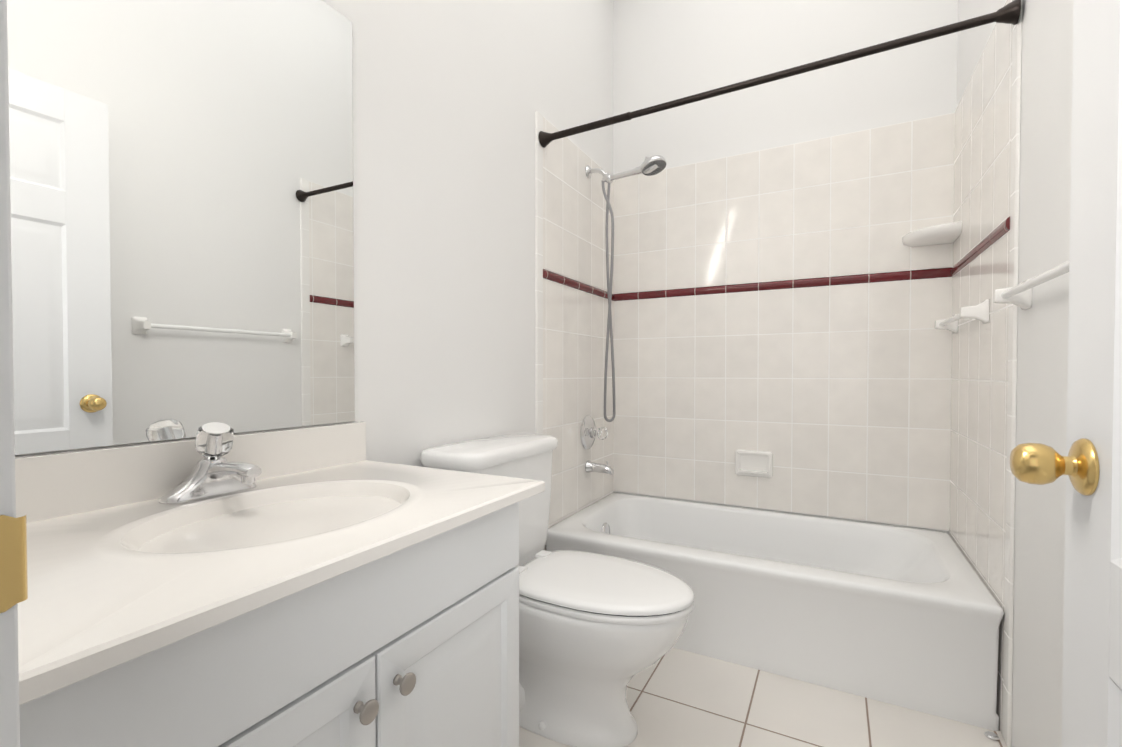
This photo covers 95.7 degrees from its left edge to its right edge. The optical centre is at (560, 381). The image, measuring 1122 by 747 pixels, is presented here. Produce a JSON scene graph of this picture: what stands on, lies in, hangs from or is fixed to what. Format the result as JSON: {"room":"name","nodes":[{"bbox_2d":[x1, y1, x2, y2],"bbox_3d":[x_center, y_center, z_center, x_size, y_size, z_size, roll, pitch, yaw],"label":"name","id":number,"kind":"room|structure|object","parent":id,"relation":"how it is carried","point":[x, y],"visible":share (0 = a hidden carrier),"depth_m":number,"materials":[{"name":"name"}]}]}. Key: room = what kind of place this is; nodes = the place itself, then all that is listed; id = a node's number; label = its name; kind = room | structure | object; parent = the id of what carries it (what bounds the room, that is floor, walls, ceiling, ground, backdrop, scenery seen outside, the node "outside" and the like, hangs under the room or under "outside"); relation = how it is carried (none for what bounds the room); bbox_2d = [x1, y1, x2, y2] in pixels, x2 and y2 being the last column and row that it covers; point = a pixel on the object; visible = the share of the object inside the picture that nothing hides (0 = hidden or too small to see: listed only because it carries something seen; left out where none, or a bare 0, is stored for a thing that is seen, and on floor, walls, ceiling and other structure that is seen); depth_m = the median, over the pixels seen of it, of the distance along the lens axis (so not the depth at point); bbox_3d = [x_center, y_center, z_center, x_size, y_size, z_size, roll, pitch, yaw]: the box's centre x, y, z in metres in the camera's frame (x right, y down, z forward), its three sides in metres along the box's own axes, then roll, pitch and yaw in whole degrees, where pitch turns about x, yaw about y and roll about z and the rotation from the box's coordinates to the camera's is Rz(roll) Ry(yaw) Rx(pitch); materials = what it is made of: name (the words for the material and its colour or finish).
{"room":"bathroom","nodes":[
{"label":"bathroom","id":0,"kind":"room"},
{"bbox_2d":[15,0,613,466],"bbox_3d":[-0.359,-0.649,1.738,0.120,3.300,2.755,0,1,28],"label":"wall","id":1,"kind":"structure","parent":0,"point":[451,98],"depth_m":1.64,"materials":[{"name":"white paint"}]},
{"bbox_2d":[7,0,354,454],"bbox_3d":[-0.712,-0.397,0.951,0.005,1.008,0.773,0,1,28],"label":"mirror","id":2,"kind":"object","parent":1,"relation":"attached to","point":[181,199],"visible":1,"depth_m":0.95,"materials":[{"name":"clear glass"}]},
{"bbox_2d":[535,111,542,434],"bbox_3d":[-0.091,-0.056,2.111,0.007,2.098,0.050,0,1,28],"label":"wall tile","id":3,"kind":"structure","parent":1,"relation":"attached to","point":[538,280],"depth_m":2.10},
{"bbox_2d":[538,0,1020,147],"bbox_3d":[0.574,-0.999,1.736,1.502,0.064,0.109,0,1,28],"label":"shower rod","id":4,"kind":"object","parent":3,"relation":"attached to","point":[1008,13],"visible":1,"depth_m":1.60,"materials":[{"name":"black metal"}]},
{"bbox_2d":[543,278,613,550],"bbox_3d":[0.105,0.275,2.481,0.007,1.425,0.777,0,1,28],"label":"wall tile","id":5,"kind":"structure","parent":1,"relation":"attached to","point":[574,332],"depth_m":2.40,"materials":[{"name":"beige tile"}]},
{"bbox_2d":[580,415,607,449],"bbox_3d":[0.178,0.254,2.500,0.102,0.170,0.170,0,1,28],"label":"shower valve","id":6,"kind":"object","parent":5,"relation":"attached to","point":[589,432],"visible":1,"depth_m":2.48,"materials":[{"name":"silver metal"}]},
{"bbox_2d":[585,460,613,474],"bbox_3d":[0.193,0.422,2.495,0.136,0.066,0.060,0,1,28],"label":"tub spout","id":7,"kind":"object","parent":5,"relation":"attached to","point":[590,466],"visible":1,"depth_m":2.48,"materials":[{"name":"silver metal"}]},
{"bbox_2d":[543,116,613,293],"bbox_3d":[0.105,-0.794,2.464,0.007,0.633,0.777,0,1,28],"label":"wall tile","id":8,"kind":"structure","parent":1,"relation":"attached to","point":[574,222],"depth_m":2.37,"materials":[{"name":"beige tile"}]},
{"bbox_2d":[585,155,666,421],"bbox_3d":[0.296,-0.430,2.392,0.402,1.258,0.119,0,1,28],"label":"shower head","id":9,"kind":"object","parent":8,"relation":"attached to","point":[652,165],"visible":1,"depth_m":2.44},
{"bbox_2d":[543,269,614,300],"bbox_3d":[0.109,-0.457,2.467,0.017,0.040,0.777,0,1,28],"label":"tile trim","id":10,"kind":"structure","parent":1,"relation":"attached to","point":[560,279],"depth_m":2.37,"materials":[{"name":"red tile"}]},
{"bbox_2d":[519,647,1007,746],"bbox_3d":[0.280,1.048,0.715,3.200,0.060,4.040,0,1,28],"label":"floor","id":11,"kind":"structure","parent":0,"point":[675,697],"depth_m":1.53,"materials":[{"name":"tile"}]},
{"bbox_2d":[15,422,544,746],"bbox_3d":[-0.465,0.564,0.846,0.553,0.902,0.796,0,1,28],"label":"bathroom vanity","id":12,"kind":"object","parent":11,"relation":"on","point":[326,586],"visible":1,"depth_m":0.72,"materials":[{"name":"white paint"}]},
{"bbox_2d":[159,422,261,503],"bbox_3d":[-0.600,0.142,0.913,0.162,0.134,0.160,0,1,28],"label":"faucet","id":13,"kind":"object","parent":12,"relation":"on","point":[214,473],"visible":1,"depth_m":0.91,"materials":[{"name":"silver metal"}]},
{"bbox_2d":[421,433,694,746],"bbox_3d":[0.021,0.601,1.528,0.752,0.806,0.518,0,1,28],"label":"toilet","id":14,"kind":"object","parent":11,"relation":"on","point":[597,632],"visible":0.81,"depth_m":1.41,"materials":[{"name":"white ceramic"}]},
{"bbox_2d":[546,493,1003,730],"bbox_3d":[0.766,0.810,2.124,1.502,0.370,0.792,0,1,28],"label":"bathtub","id":15,"kind":"object","parent":11,"relation":"on","point":[908,617],"visible":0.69,"depth_m":1.74,"materials":[{"name":"white ceramic"}]},
{"bbox_2d":[985,731,998,740],"bbox_3d":[1.218,1.001,1.436,0.032,0.009,0.032,0,1,28],"label":"door stop","id":16,"kind":"object","parent":11,"relation":"on","point":[991,736],"visible":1,"depth_m":1.43,"materials":[{"name":"silver metal"}]},
{"bbox_2d":[613,0,957,532],"bbox_3d":[0.987,-0.661,2.510,1.760,3.300,0.120,0,1,28],"label":"wall","id":17,"kind":"structure","parent":0,"point":[664,51],"depth_m":2.43,"materials":[{"name":"white paint"}]},
{"bbox_2d":[613,277,951,530],"bbox_3d":[0.956,0.090,2.466,1.520,1.055,0.007,0,1,28],"label":"wall tile","id":18,"kind":"structure","parent":17,"relation":"attached to","point":[835,400],"depth_m":2.38,"materials":[{"name":"beige tile"}]},
{"bbox_2d":[735,449,772,477],"bbox_3d":[0.932,0.400,2.462,0.170,0.125,0.030,0,1,28],"label":"soap dish","id":19,"kind":"object","parent":18,"relation":"attached to","point":[753,463],"visible":1,"depth_m":2.46,"materials":[{"name":"white ceramic"}]},
{"bbox_2d":[614,267,952,300],"bbox_3d":[0.954,-0.457,2.453,1.520,0.040,0.017,0,1,28],"label":"tile trim","id":20,"kind":"structure","parent":17,"relation":"attached to","point":[872,278],"depth_m":2.37,"materials":[{"name":"red tile"}]},
{"bbox_2d":[614,112,954,293],"bbox_3d":[0.956,-0.794,2.451,1.520,0.633,0.007,0,1,28],"label":"wall tile","id":21,"kind":"structure","parent":17,"relation":"attached to","point":[859,202],"depth_m":2.38,"materials":[{"name":"beige tile"}]},
{"bbox_2d":[902,221,961,246],"bbox_3d":[1.497,-0.592,2.059,0.175,0.047,0.175,0,1,28],"label":"corner shelf","id":22,"kind":"object","parent":17,"relation":"attached to","point":[947,233],"visible":0.98,"depth_m":2.03,"materials":[{"name":"white ceramic"}]},
{"bbox_2d":[957,0,1073,746],"bbox_3d":[1.057,-0.635,0.909,0.120,3.300,2.635,0,1,28],"label":"wall","id":23,"kind":"structure","parent":0,"point":[1044,246],"depth_m":1.22,"materials":[{"name":"white paint"}]},
{"bbox_2d":[949,230,1009,735],"bbox_3d":[1.436,0.287,1.766,0.007,1.425,0.777,0,1,28],"label":"wall tile","id":24,"kind":"structure","parent":23,"relation":"attached to","point":[978,438],"depth_m":1.66,"materials":[{"name":"beige tile"}]},
{"bbox_2d":[935,299,988,333],"bbox_3d":[1.434,-0.225,1.834,0.068,0.074,0.514,0,1,28],"label":"rail","id":25,"kind":"object","parent":24,"relation":"attached to","point":[980,312],"visible":1,"depth_m":1.63,"materials":[{"name":"white ceramic"}]},
{"bbox_2d":[950,216,1009,275],"bbox_3d":[1.432,-0.446,1.756,0.017,0.040,0.777,0,1,28],"label":"tile trim","id":26,"kind":"structure","parent":23,"relation":"attached to","point":[995,235],"depth_m":1.64,"materials":[{"name":"red tile"}]},
{"bbox_2d":[953,0,1012,265],"bbox_3d":[1.436,-0.782,1.748,0.007,0.633,0.777,0,1,28],"label":"wall tile","id":27,"kind":"structure","parent":23,"relation":"attached to","point":[982,158],"depth_m":1.66,"materials":[{"name":"beige tile"}]},
{"bbox_2d":[1003,0,1021,746],"bbox_3d":[1.240,-0.044,1.396,0.007,2.098,0.050,0,1,28],"label":"wall tile","id":28,"kind":"structure","parent":23,"relation":"attached to","point":[1012,369],"depth_m":1.39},
{"bbox_2d":[993,261,1068,309],"bbox_3d":[1.007,-0.217,1.023,0.068,0.074,0.711,0,1,28],"label":"rail","id":29,"kind":"object","parent":23,"relation":"attached to","point":[1020,295],"visible":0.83,"depth_m":1.25,"materials":[{"name":"white ceramic"}]},
{"bbox_3d":[-0.703,-0.627,0.427,0.755,3.300,0.120,0,1,28],"label":"wall","id":30,"kind":"structure","parent":0,"visible":0},
{"bbox_2d":[0,0,19,746],"bbox_3d":[-0.067,-0.037,0.082,0.842,2.130,0.143,0,1,28],"label":"door frame","id":31,"kind":"structure","parent":30,"relation":"attached to","point":[9,705],"depth_m":0.30,"materials":[{"name":"white paint"}]},
{"bbox_2d":[0,515,27,612],"bbox_3d":[-0.332,0.107,0.291,0.008,0.057,0.040,0,1,28],"label":"strike plate","id":32,"kind":"object","parent":31,"relation":"attached to","point":[13,566],"visible":1,"depth_m":0.30,"materials":[{"name":"gold metal"}]},
{"bbox_2d":[1010,0,1121,746],"bbox_3d":[0.489,-0.002,0.306,0.174,2.030,0.791,0,1,28],"label":"door","id":33,"kind":"structure","parent":30,"relation":"in","point":[1089,465],"depth_m":0.59,"materials":[{"name":"white paint"}]}
]}

